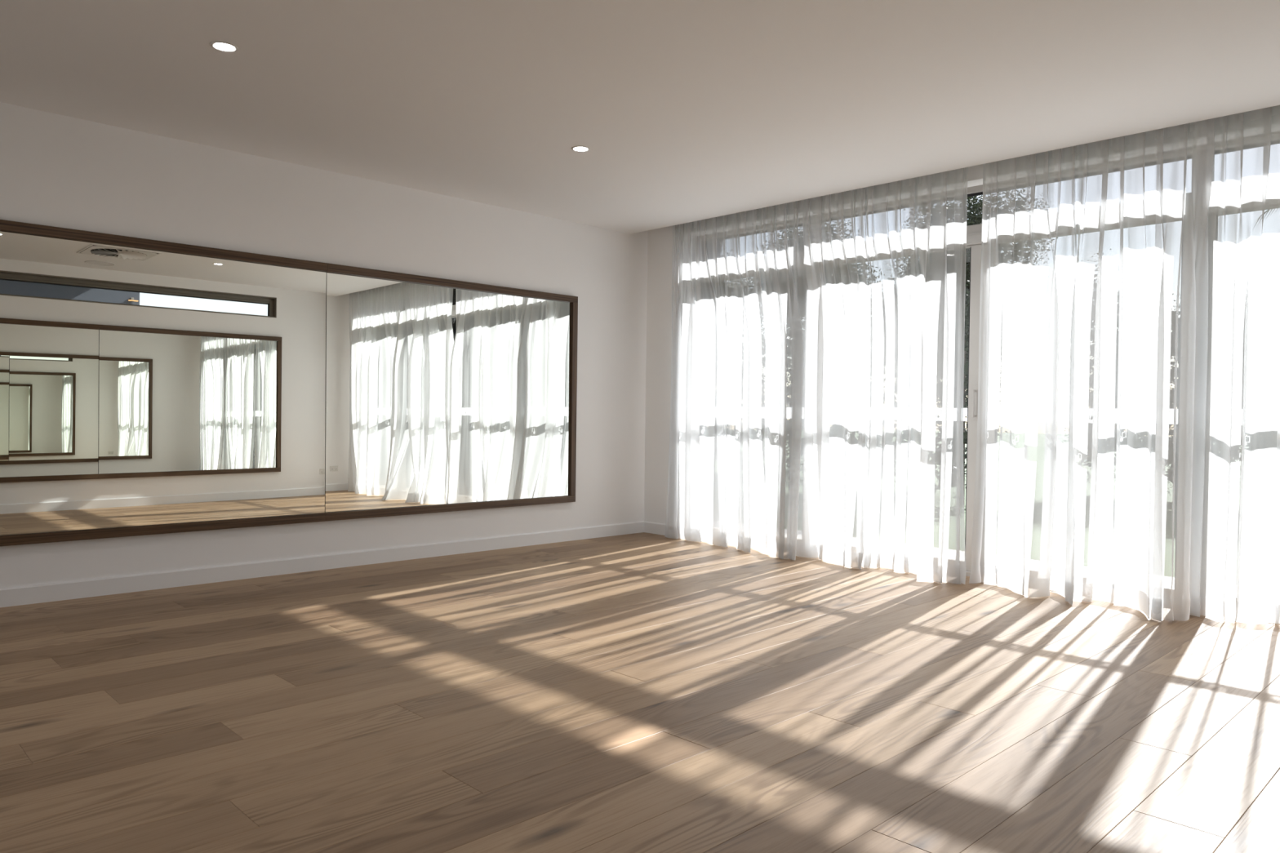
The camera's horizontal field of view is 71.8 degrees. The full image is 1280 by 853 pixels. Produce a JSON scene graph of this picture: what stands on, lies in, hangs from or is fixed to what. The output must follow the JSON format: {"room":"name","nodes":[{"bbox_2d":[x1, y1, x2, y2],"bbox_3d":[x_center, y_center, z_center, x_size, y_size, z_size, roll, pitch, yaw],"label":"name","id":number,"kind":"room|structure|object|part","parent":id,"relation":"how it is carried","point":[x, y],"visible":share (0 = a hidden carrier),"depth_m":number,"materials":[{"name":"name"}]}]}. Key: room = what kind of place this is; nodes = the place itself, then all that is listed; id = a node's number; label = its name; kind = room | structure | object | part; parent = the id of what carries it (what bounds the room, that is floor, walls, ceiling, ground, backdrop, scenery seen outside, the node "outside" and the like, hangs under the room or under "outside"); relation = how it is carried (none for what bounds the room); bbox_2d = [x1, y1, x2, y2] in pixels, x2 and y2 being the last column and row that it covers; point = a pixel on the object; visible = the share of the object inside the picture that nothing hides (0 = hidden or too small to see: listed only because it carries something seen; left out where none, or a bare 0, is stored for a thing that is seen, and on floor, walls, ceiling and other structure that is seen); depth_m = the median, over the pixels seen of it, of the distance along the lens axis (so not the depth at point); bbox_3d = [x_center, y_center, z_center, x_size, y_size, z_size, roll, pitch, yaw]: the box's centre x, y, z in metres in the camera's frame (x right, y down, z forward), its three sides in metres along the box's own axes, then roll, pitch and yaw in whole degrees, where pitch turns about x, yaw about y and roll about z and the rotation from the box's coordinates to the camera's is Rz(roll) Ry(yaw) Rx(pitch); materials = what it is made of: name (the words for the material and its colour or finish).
{"room":"exercise studio","nodes":[
{"label":"exercise studio","id":0,"kind":"room"},
{"bbox_2d":[0,102,647,588],"bbox_3d":[-2.775,-0.480,5.447,8.460,3.000,0.120,0,1,-44],"label":"wall","id":1,"kind":"structure","parent":0,"point":[60,171],"depth_m":6.03,"materials":[{"name":"paint"}]},
{"bbox_2d":[0,219,577,546],"bbox_3d":[-2.119,-0.230,5.977,4.380,1.737,0.044,0,1,-44],"label":"wall mirror","id":2,"kind":"object","parent":1,"relation":"attached to","point":[148,386],"visible":1,"depth_m":5.65,"materials":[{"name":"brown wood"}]},
{"bbox_3d":[-2.917,0.612,5.222,2.183,0.054,0.044,0,1,-44],"label":"frame rail","id":3,"kind":"part","parent":2,"relation":"part of","materials":[{"name":"brown wood"}]},
{"bbox_3d":[-2.890,-0.230,5.237,2.131,1.625,0.017,0,1,-44],"label":"mirror panel","id":4,"kind":"part","parent":2,"relation":"part of","materials":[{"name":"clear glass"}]},
{"bbox_3d":[-2.895,-1.071,5.199,2.183,0.054,0.044,0,1,-44],"label":"frame rail","id":5,"kind":"part","parent":2,"relation":"part of","materials":[{"name":"brown wood"}]},
{"bbox_3d":[-1.358,-0.230,6.727,2.131,1.625,0.019,0,1,-44],"label":"mirror panel","id":6,"kind":"part","parent":2,"relation":"part of","materials":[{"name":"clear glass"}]},
{"bbox_3d":[-1.347,0.612,6.750,2.196,0.054,0.044,0,1,-44],"label":"frame rail","id":7,"kind":"part","parent":2,"relation":"part of","materials":[{"name":"brown wood"}]},
{"bbox_3d":[-1.325,-1.071,6.727,2.196,0.054,0.044,0,1,-44],"label":"frame rail","id":8,"kind":"part","parent":2,"relation":"part of","materials":[{"name":"brown wood"}]},
{"bbox_2d":[0,521,644,607],"bbox_3d":[-2.825,0.921,5.341,8.000,0.100,0.014,0,1,-44],"label":"baseboard","id":9,"kind":"structure","parent":1,"relation":"attached to","point":[46,593],"depth_m":5.79,"materials":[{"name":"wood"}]},
{"bbox_2d":[0,532,1279,852],"bbox_3d":[-0.675,1.053,3.233,8.140,0.050,6.040,0,1,-44],"label":"floor","id":10,"kind":"structure","parent":0,"point":[643,692],"depth_m":3.19,"materials":[{"name":"brown wood"}]},
{"bbox_2d":[0,0,1279,234],"bbox_3d":[-0.687,-1.822,3.145,8.000,0.300,6.040,0,1,-44],"label":"ceiling","id":11,"kind":"structure","parent":0,"point":[686,111],"depth_m":4.32,"materials":[{"name":"paint"}]},
{"bbox_2d":[209,40,238,52],"bbox_3d":[-1.856,-1.696,3.951,0.115,0.004,0.115,0,1,-44],"label":"recessed light","id":12,"kind":"object","parent":11,"relation":"in","point":[225,46],"visible":1,"depth_m":3.95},
{"bbox_2d":[213,43,235,50],"bbox_3d":[-1.856,-1.696,3.951,0.085,0.001,0.085,0,1,-44],"label":"diffuser","id":13,"kind":"object","parent":12,"relation":"attached to","point":[224,46],"depth_m":3.95,"materials":[{"name":"white plastic"}]},
{"bbox_2d":[571,146,590,151],"bbox_3d":[-0.362,-1.696,5.406,0.115,0.004,0.115,0,1,-44],"label":"recessed light","id":14,"kind":"object","parent":11,"relation":"in","point":[578,148],"visible":1,"depth_m":5.41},
{"bbox_2d":[573,146,587,151],"bbox_3d":[-0.362,-1.696,5.406,0.085,0.001,0.085,0,1,-44],"label":"diffuser","id":15,"kind":"object","parent":14,"relation":"attached to","point":[580,148],"depth_m":5.41,"materials":[{"name":"white plastic"}]},
{"bbox_3d":[2.148,-1.792,5.802,0.030,0.076,5.690,0,1,-44],"label":"track","id":16,"kind":"object","parent":11,"relation":"attached to","visible":0},
{"bbox_2d":[664,167,968,584],"bbox_3d":[1.189,-0.389,6.750,0.312,2.775,2.788,0,1,-44],"label":"sheer curtain","id":17,"kind":"object","parent":16,"relation":"hanging from","point":[817,351],"visible":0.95,"depth_m":6.63,"materials":[{"name":"white fabric"}]},
{"bbox_2d":[968,105,1279,624],"bbox_3d":[3.061,-0.338,4.790,0.460,2.775,2.661,0,1,-44],"label":"sheer curtain","id":18,"kind":"object","parent":16,"relation":"hanging from","point":[1128,442],"visible":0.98,"depth_m":5.13,"materials":[{"name":"white fabric"}]},
{"bbox_2d":[644,164,983,524],"bbox_3d":[2.282,-0.422,6.073,0.340,3.000,6.040,0,1,-44],"label":"wall","id":19,"kind":"structure","parent":0,"point":[660,241],"depth_m":8.00,"materials":[{"name":"paint"}]},
{"bbox_2d":[644,521,665,535],"bbox_3d":[0.182,0.925,7.976,0.014,0.100,0.406,0,1,-44],"label":"baseboard","id":20,"kind":"structure","parent":19,"relation":"attached to","point":[649,527],"depth_m":8.02,"materials":[{"name":"wood"}]},
{"bbox_2d":[965,184,982,576],"bbox_3d":[2.333,-0.301,6.070,0.132,2.682,5.280,0,1,-44],"label":"window","id":21,"kind":"structure","parent":19,"relation":"in","point":[974,233],"depth_m":6.04,"materials":[{"name":"clear glass"}]},
{"bbox_3d":[2.316,1.019,6.088,0.130,0.042,5.280,0,1,-44],"label":"frame sill","id":22,"kind":"part","parent":21,"relation":"part of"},
{"bbox_2d":[963,244,981,571],"bbox_3d":[1.861,-0.136,6.512,0.094,2.245,1.335,0,1,-44],"label":"door","id":23,"kind":"structure","parent":21,"relation":"attached to","point":[971,413],"depth_m":6.08,"materials":[{"name":"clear glass"}]},
{"bbox_3d":[2.289,-0.162,6.042,0.050,0.240,0.048,0,1,-44],"label":"handle","id":24,"kind":"part","parent":23,"relation":"part of","materials":[{"name":"silver metal"}]},
{"label":"outside","id":25,"kind":"structure","parent":0,"visible":0},
{"bbox_2d":[964,444,966,527],"bbox_3d":[27.337,1.109,30.512,69.660,0.070,86.040,0,1,-44],"label":"ground","id":26,"kind":"structure","parent":25,"point":[965,444],"depth_m":12.97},
{"bbox_2d":[963,264,969,497],"bbox_3d":[0.587,-0.767,15.317,1.313,3.396,11.576,0,1,-44],"label":"hedge","id":27,"kind":"object","parent":26,"relation":"on","point":[966,307],"visible":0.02,"depth_m":11.44,"materials":[{"name":"green plant"}]},
{"bbox_3d":[0.585,-0.226,15.310,0.056,2.314,10.506,0,1,-44],"label":"stem","id":28,"kind":"part","parent":27,"relation":"part of","materials":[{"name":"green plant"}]},
{"bbox_2d":[964,195,982,416],"bbox_3d":[5.223,-1.681,14.951,2.608,5.367,3.200,1,1,-11],"label":"tree","id":29,"kind":"object","parent":26,"relation":"on","point":[975,218],"visible":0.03,"depth_m":14.22,"materials":[{"name":"green plant"}]}
]}

